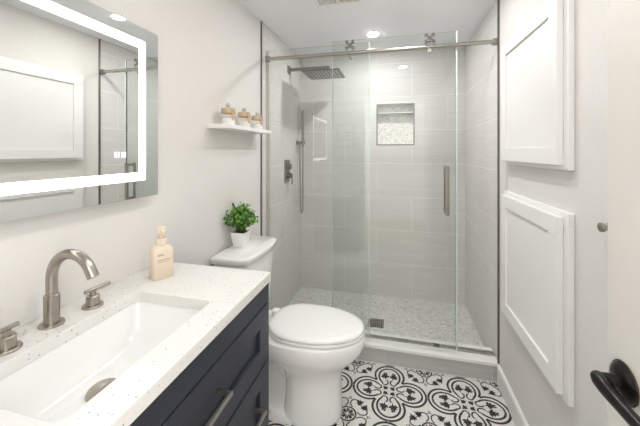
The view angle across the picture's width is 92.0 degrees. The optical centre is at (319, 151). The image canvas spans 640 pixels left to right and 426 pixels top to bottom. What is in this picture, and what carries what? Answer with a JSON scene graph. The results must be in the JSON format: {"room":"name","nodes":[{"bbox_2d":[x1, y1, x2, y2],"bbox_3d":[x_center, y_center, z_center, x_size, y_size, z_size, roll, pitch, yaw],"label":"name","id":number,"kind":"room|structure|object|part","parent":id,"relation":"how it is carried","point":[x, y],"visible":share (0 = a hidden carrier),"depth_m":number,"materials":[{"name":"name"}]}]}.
{"room":"bathroom","nodes":[
{"label":"bathroom","id":0,"kind":"room"},
{"bbox_2d":[0,0,300,334],"bbox_3d":[-0.607,0.219,1.573,0.108,2.262,3.244,0,0,14],"label":"wall","id":1,"kind":"structure","parent":0,"point":[209,51],"depth_m":1.45,"materials":[{"name":"white paint"}]},
{"bbox_2d":[0,0,157,221],"bbox_3d":[-0.729,-0.140,0.787,0.045,0.601,0.798,0,0,14],"label":"mirror","id":2,"kind":"object","parent":1,"relation":"attached to","point":[79,79],"visible":1,"depth_m":0.86,"materials":[{"name":"white mirror"}]},
{"bbox_2d":[208,123,270,133],"bbox_3d":[-0.442,-0.128,1.798,0.117,0.022,0.540,0,0,14],"label":"wall shelf","id":3,"kind":"object","parent":1,"relation":"attached to","point":[228,127],"visible":1,"depth_m":1.66,"materials":[{"name":"white paint"}]},
{"bbox_2d":[221,103,235,123],"bbox_3d":[-0.478,-0.198,1.625,0.092,0.117,0.090,0,0,14],"label":"glass jar","id":4,"kind":"object","parent":3,"relation":"on","point":[227,110],"visible":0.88,"depth_m":1.60,"materials":[{"name":"white"}]},
{"bbox_3d":[-0.485,-0.219,1.634,0.074,0.025,0.074,0,0,14],"label":"lid","id":5,"kind":"part","parent":4,"relation":"part of","materials":[{"name":"brown wood"}]},
{"bbox_2d":[237,108,250,126],"bbox_3d":[-0.436,-0.198,1.795,0.092,0.117,0.090,0,0,14],"label":"glass jar","id":6,"kind":"object","parent":3,"relation":"on","point":[243,114],"visible":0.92,"depth_m":1.77,"materials":[{"name":"white"}]},
{"bbox_3d":[-0.443,-0.219,1.804,0.074,0.025,0.074,0,0,14],"label":"lid","id":7,"kind":"part","parent":6,"relation":"part of","materials":[{"name":"brown wood"}]},
{"bbox_2d":[251,111,262,128],"bbox_3d":[-0.394,-0.198,1.965,0.092,0.117,0.090,0,0,14],"label":"glass jar","id":8,"kind":"object","parent":3,"relation":"on","point":[256,117],"visible":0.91,"depth_m":1.94,"materials":[{"name":"white"}]},
{"bbox_3d":[-0.401,-0.219,1.974,0.074,0.025,0.074,0,0,14],"label":"lid","id":9,"kind":"part","parent":8,"relation":"part of","materials":[{"name":"brown wood"}]},
{"bbox_2d":[261,21,261,235],"bbox_3d":[-0.409,0.162,2.160,0.009,2.145,0.010,0,0,14],"label":"strip","id":10,"kind":"object","parent":1,"relation":"attached to","point":[261,21],"visible":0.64,"depth_m":2.15,"materials":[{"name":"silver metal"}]},
{"bbox_2d":[284,160,292,184],"bbox_3d":[-0.260,0.175,2.639,0.055,0.210,0.120,0,0,14],"label":"shower valve","id":11,"kind":"object","parent":1,"relation":"attached to","point":[287,166],"visible":1,"depth_m":2.62,"materials":[{"name":"grey metal"}]},
{"bbox_3d":[-0.281,0.165,2.644,0.010,0.190,0.120,0,0,14],"label":"plate","id":12,"kind":"part","parent":11,"relation":"part of","materials":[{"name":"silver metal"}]},
{"bbox_2d":[296,111,304,212],"bbox_3d":[-0.187,0.095,2.903,0.070,0.961,0.084,0,0,14],"label":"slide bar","id":13,"kind":"object","parent":1,"relation":"attached to","point":[302,142],"visible":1,"depth_m":2.91,"materials":[{"name":"grey metal"}]},
{"bbox_2d":[287,65,344,79],"bbox_3d":[-0.044,-0.695,2.637,0.475,0.096,0.300,0,0,14],"label":"shower head","id":14,"kind":"object","parent":1,"relation":"attached to","point":[319,72],"visible":0.99,"depth_m":2.62},
{"bbox_3d":[-0.089,-0.710,2.648,0.358,0.024,0.024,0,0,14],"label":"arm","id":15,"kind":"part","parent":14,"relation":"part of","materials":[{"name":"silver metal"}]},
{"bbox_2d":[239,0,494,58],"bbox_3d":[0.168,-0.962,1.382,1.703,0.100,3.244,0,0,14],"label":"ceiling","id":16,"kind":"structure","parent":0,"point":[300,24],"depth_m":2.18,"materials":[{"name":"white paint"}]},
{"bbox_2d":[313,0,361,7],"bbox_3d":[0.086,-0.905,1.766,0.280,0.014,0.280,0,0,14],"label":"ceiling vent","id":17,"kind":"object","parent":16,"relation":"in","point":[319,3],"visible":1,"depth_m":1.87,"materials":[{"name":"white paint"}]},
{"bbox_2d":[366,31,379,36],"bbox_3d":[0.410,-0.908,2.391,0.106,0.007,0.106,0,0,14],"label":"recessed light","id":18,"kind":"object","parent":16,"relation":"in","point":[372,33],"visible":1,"depth_m":2.38,"materials":[{"name":"white paint"}]},
{"bbox_2d":[301,46,464,304],"bbox_3d":[0.547,0.219,2.908,1.493,2.262,0.100,0,0,14],"label":"wall","id":19,"kind":"structure","parent":0,"point":[412,238],"depth_m":2.84,"materials":[{"name":"tile"}]},
{"bbox_2d":[376,103,414,144],"bbox_3d":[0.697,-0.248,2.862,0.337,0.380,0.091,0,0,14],"label":"shower niche","id":20,"kind":"object","parent":19,"relation":"attached to","point":[397,104],"visible":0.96,"depth_m":2.83,"materials":[{"name":"grey tile"}]},
{"bbox_2d":[378,112,412,114],"bbox_3d":[0.698,-0.356,2.869,0.321,0.007,0.074,0,0,14],"label":"glass shelf","id":21,"kind":"object","parent":20,"relation":"attached to","point":[390,112],"depth_m":2.86,"materials":[{"name":"white"}]},
{"bbox_2d":[269,287,514,425],"bbox_3d":[0.128,1.367,1.222,1.703,0.066,3.373,0,0,14],"label":"floor","id":22,"kind":"structure","parent":0,"point":[373,394],"depth_m":1.80,"materials":[{"name":"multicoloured tile"}]},
{"bbox_2d":[130,283,268,425],"bbox_3d":[-0.506,0.912,0.742,0.500,0.875,0.912,0,0,14],"label":"vanity cabinet","id":23,"kind":"object","parent":22,"relation":"on","point":[227,383],"visible":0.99,"depth_m":0.86,"materials":[{"name":"blue paint"}]},
{"bbox_2d":[0,262,270,425],"bbox_3d":[-0.520,0.458,0.745,0.472,0.033,0.917,0,0,14],"label":"countertop","id":24,"kind":"structure","parent":23,"relation":"on","point":[220,294],"depth_m":0.77,"materials":[{"name":"stone"}]},
{"bbox_2d":[0,249,110,356],"bbox_3d":[-0.671,0.342,0.785,0.236,0.198,0.204,0,0,-35],"label":"faucet","id":25,"kind":"object","parent":24,"relation":"on","point":[9,343],"visible":1,"depth_m":0.77,"materials":[{"name":"silver metal"}]},
{"bbox_3d":[-0.697,0.419,0.688,0.052,0.044,0.052,0,0,14],"label":"handle","id":26,"kind":"part","parent":25,"relation":"part of","materials":[{"name":"silver metal"}]},
{"bbox_3d":[-0.621,0.312,0.773,0.158,0.138,0.025,0,0,14],"label":"spout","id":27,"kind":"part","parent":25,"relation":"part of","materials":[{"name":"silver metal"}]},
{"bbox_3d":[-0.649,0.419,0.883,0.052,0.044,0.052,0,0,14],"label":"handle","id":28,"kind":"part","parent":25,"relation":"part of","materials":[{"name":"silver metal"}]},
{"bbox_2d":[0,302,199,421],"bbox_3d":[-0.499,0.572,0.739,0.296,0.196,0.456,0,0,14],"label":"sink","id":29,"kind":"object","parent":24,"relation":"in","point":[55,385],"visible":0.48,"depth_m":0.79,"materials":[{"name":"white ceramic"}]},
{"bbox_2d":[149,226,172,280],"bbox_3d":[-0.554,0.353,1.085,0.061,0.176,0.070,0,0,42],"label":"soap bottle","id":30,"kind":"object","parent":24,"relation":"on","point":[161,253],"visible":1,"depth_m":1.07,"materials":[{"name":"beige plastic"}]},
{"bbox_3d":[-0.304,0.644,0.692,0.021,0.193,0.869,0,0,14],"label":"drawer","id":31,"kind":"part","parent":23,"relation":"part of","materials":[{"name":"blue paint"}]},
{"bbox_3d":[-0.284,0.638,0.687,0.042,0.012,0.280,0,0,14],"label":"handle","id":32,"kind":"part","parent":23,"relation":"part of","materials":[{"name":"silver metal"}]},
{"bbox_3d":[-0.251,0.876,0.908,0.021,0.241,0.425,0,0,14],"label":"drawer","id":33,"kind":"part","parent":23,"relation":"part of","materials":[{"name":"blue paint"}]},
{"bbox_3d":[-0.231,0.868,0.903,0.042,0.012,0.280,0,0,14],"label":"handle","id":34,"kind":"part","parent":23,"relation":"part of","materials":[{"name":"silver metal"}]},
{"bbox_2d":[210,235,364,425],"bbox_3d":[-0.134,0.941,1.677,0.757,0.818,0.435,0,0,14],"label":"toilet","id":35,"kind":"object","parent":22,"relation":"on","point":[311,345],"visible":0.79,"depth_m":1.53,"materials":[{"name":"white ceramic"}]},
{"bbox_2d":[223,202,258,247],"bbox_3d":[-0.424,0.403,1.741,0.175,0.255,0.221,0,0,14],"label":"potted plant","id":36,"kind":"object","parent":35,"relation":"on","point":[240,236],"visible":1,"depth_m":1.71,"materials":[{"name":"green plant"}]},
{"bbox_3d":[-0.445,0.488,1.735,0.088,0.084,0.088,0,0,14],"label":"pot","id":37,"kind":"part","parent":36,"relation":"part of","materials":[{"name":"white ceramic"}]},
{"bbox_3d":[-0.397,0.552,1.742,0.217,0.040,0.435,0,0,14],"label":"tank lid","id":38,"kind":"part","parent":35,"relation":"part of","materials":[{"name":"white ceramic"}]},
{"bbox_3d":[-0.399,0.752,1.743,0.193,0.358,0.397,0,0,14],"label":"tank","id":39,"kind":"part","parent":35,"relation":"part of","materials":[{"name":"white ceramic"}]},
{"bbox_3d":[-0.017,0.920,1.626,0.496,0.016,0.359,0,0,14],"label":"seat","id":40,"kind":"part","parent":35,"relation":"part of","materials":[{"name":"white plastic"}]},
{"bbox_3d":[-0.016,0.897,1.626,0.493,0.026,0.357,0,0,14],"label":"lid","id":41,"kind":"part","parent":35,"relation":"part of","materials":[{"name":"white plastic"}]},
{"bbox_2d":[367,318,383,327],"bbox_3d":[0.434,1.331,2.406,0.120,0.005,0.120,0,0,14],"label":"floor drain","id":42,"kind":"object","parent":22,"relation":"on","point":[379,323],"visible":0.93,"depth_m":2.40,"materials":[{"name":"grey metal"}]},
{"bbox_2d":[357,330,498,381],"bbox_3d":[0.336,1.287,2.052,1.491,0.126,0.154,0,0,14],"label":"shower curb","id":43,"kind":"object","parent":22,"relation":"on","point":[470,361],"visible":0.56,"depth_m":1.92,"materials":[{"name":"stone"}]},
{"bbox_2d":[266,42,369,334],"bbox_3d":[-0.026,0.246,2.153,0.739,1.953,0.024,0,0,14],"label":"fixed glass panel","id":44,"kind":"object","parent":43,"relation":"on","point":[267,52],"visible":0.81,"depth_m":2.23,"materials":[{"name":"clear glass"}]},
{"bbox_3d":[0.336,1.245,2.052,1.491,0.020,0.154,0,0,14],"label":"sill","id":45,"kind":"part","parent":43,"relation":"part of","materials":[{"name":"white stone"}]},
{"bbox_2d":[465,0,607,425],"bbox_3d":[0.945,0.219,1.190,0.102,2.262,3.244,0,0,14],"label":"wall","id":46,"kind":"structure","parent":0,"point":[582,192],"depth_m":1.24,"materials":[{"name":"white paint"}]},
{"bbox_2d":[265,31,496,350],"bbox_3d":[0.334,0.242,1.998,1.467,1.959,0.088,0,0,14],"label":"door","id":47,"kind":"structure","parent":46,"relation":"in","point":[446,168],"depth_m":1.90,"materials":[{"name":"clear glass"}]},
{"bbox_3d":[0.333,-0.648,1.994,1.467,0.036,0.032,0,0,14],"label":"sliding door rail","id":48,"kind":"part","parent":47,"relation":"part of","materials":[{"name":"silver metal"}]},
{"bbox_3d":[0.773,0.235,1.890,0.022,0.295,0.088,0,0,14],"label":"handle","id":49,"kind":"part","parent":47,"relation":"part of","materials":[{"name":"silver metal"}]},
{"bbox_2d":[497,0,499,363],"bbox_3d":[1.040,0.162,1.802,0.010,2.145,0.010,0,0,14],"label":"strip","id":50,"kind":"object","parent":46,"relation":"attached to","point":[498,1],"visible":1,"depth_m":1.80,"materials":[{"name":"silver metal"}]},
{"bbox_2d":[497,364,528,425],"bbox_3d":[0.782,1.294,0.764,0.014,0.112,2.138,0,0,14],"label":"baseboard","id":51,"kind":"structure","parent":46,"relation":"attached to","point":[516,413],"depth_m":1.59,"materials":[{"name":"white paint"}]},
{"bbox_2d":[501,191,574,406],"bbox_3d":[0.913,0.535,1.354,0.041,0.650,0.643,0,0,14],"label":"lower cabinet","id":52,"kind":"object","parent":46,"relation":"attached to","point":[538,238],"visible":1,"depth_m":1.20,"materials":[{"name":"white paint"}]},
{"bbox_2d":[501,0,574,170],"bbox_3d":[0.913,-0.255,1.354,0.041,0.640,0.643,0,0,14],"label":"upper cabinet","id":53,"kind":"object","parent":46,"relation":"attached to","point":[538,61],"visible":1,"depth_m":1.21,"materials":[{"name":"white paint"}]},
{"bbox_2d":[597,222,607,231],"bbox_3d":[0.798,0.213,0.866,0.029,0.034,0.034,0,0,14],"label":"wall hook","id":54,"kind":"object","parent":46,"relation":"attached to","point":[601,227],"visible":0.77,"depth_m":0.86,"materials":[{"name":"silver metal"}]},
{"bbox_3d":[-0.209,0.219,-0.144,1.503,2.262,0.100,0,0,14],"label":"wall","id":55,"kind":"structure","parent":0,"visible":0},
{"bbox_2d":[590,0,639,425],"bbox_3d":[0.404,0.329,0.170,0.083,2.018,0.746,0,0,13],"label":"door","id":56,"kind":"structure","parent":55,"relation":"in","point":[620,386],"depth_m":0.49,"materials":[{"name":"white paint"}]},
{"bbox_3d":[0.435,0.366,0.440,0.025,0.026,0.142,0,0,14],"label":"lever","id":57,"kind":"part","parent":56,"relation":"part of","materials":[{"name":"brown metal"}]},
{"bbox_3d":[0.469,0.365,0.492,0.030,0.060,0.060,0,0,14],"label":"lever handle","id":58,"kind":"part","parent":56,"relation":"part of","materials":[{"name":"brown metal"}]}
]}

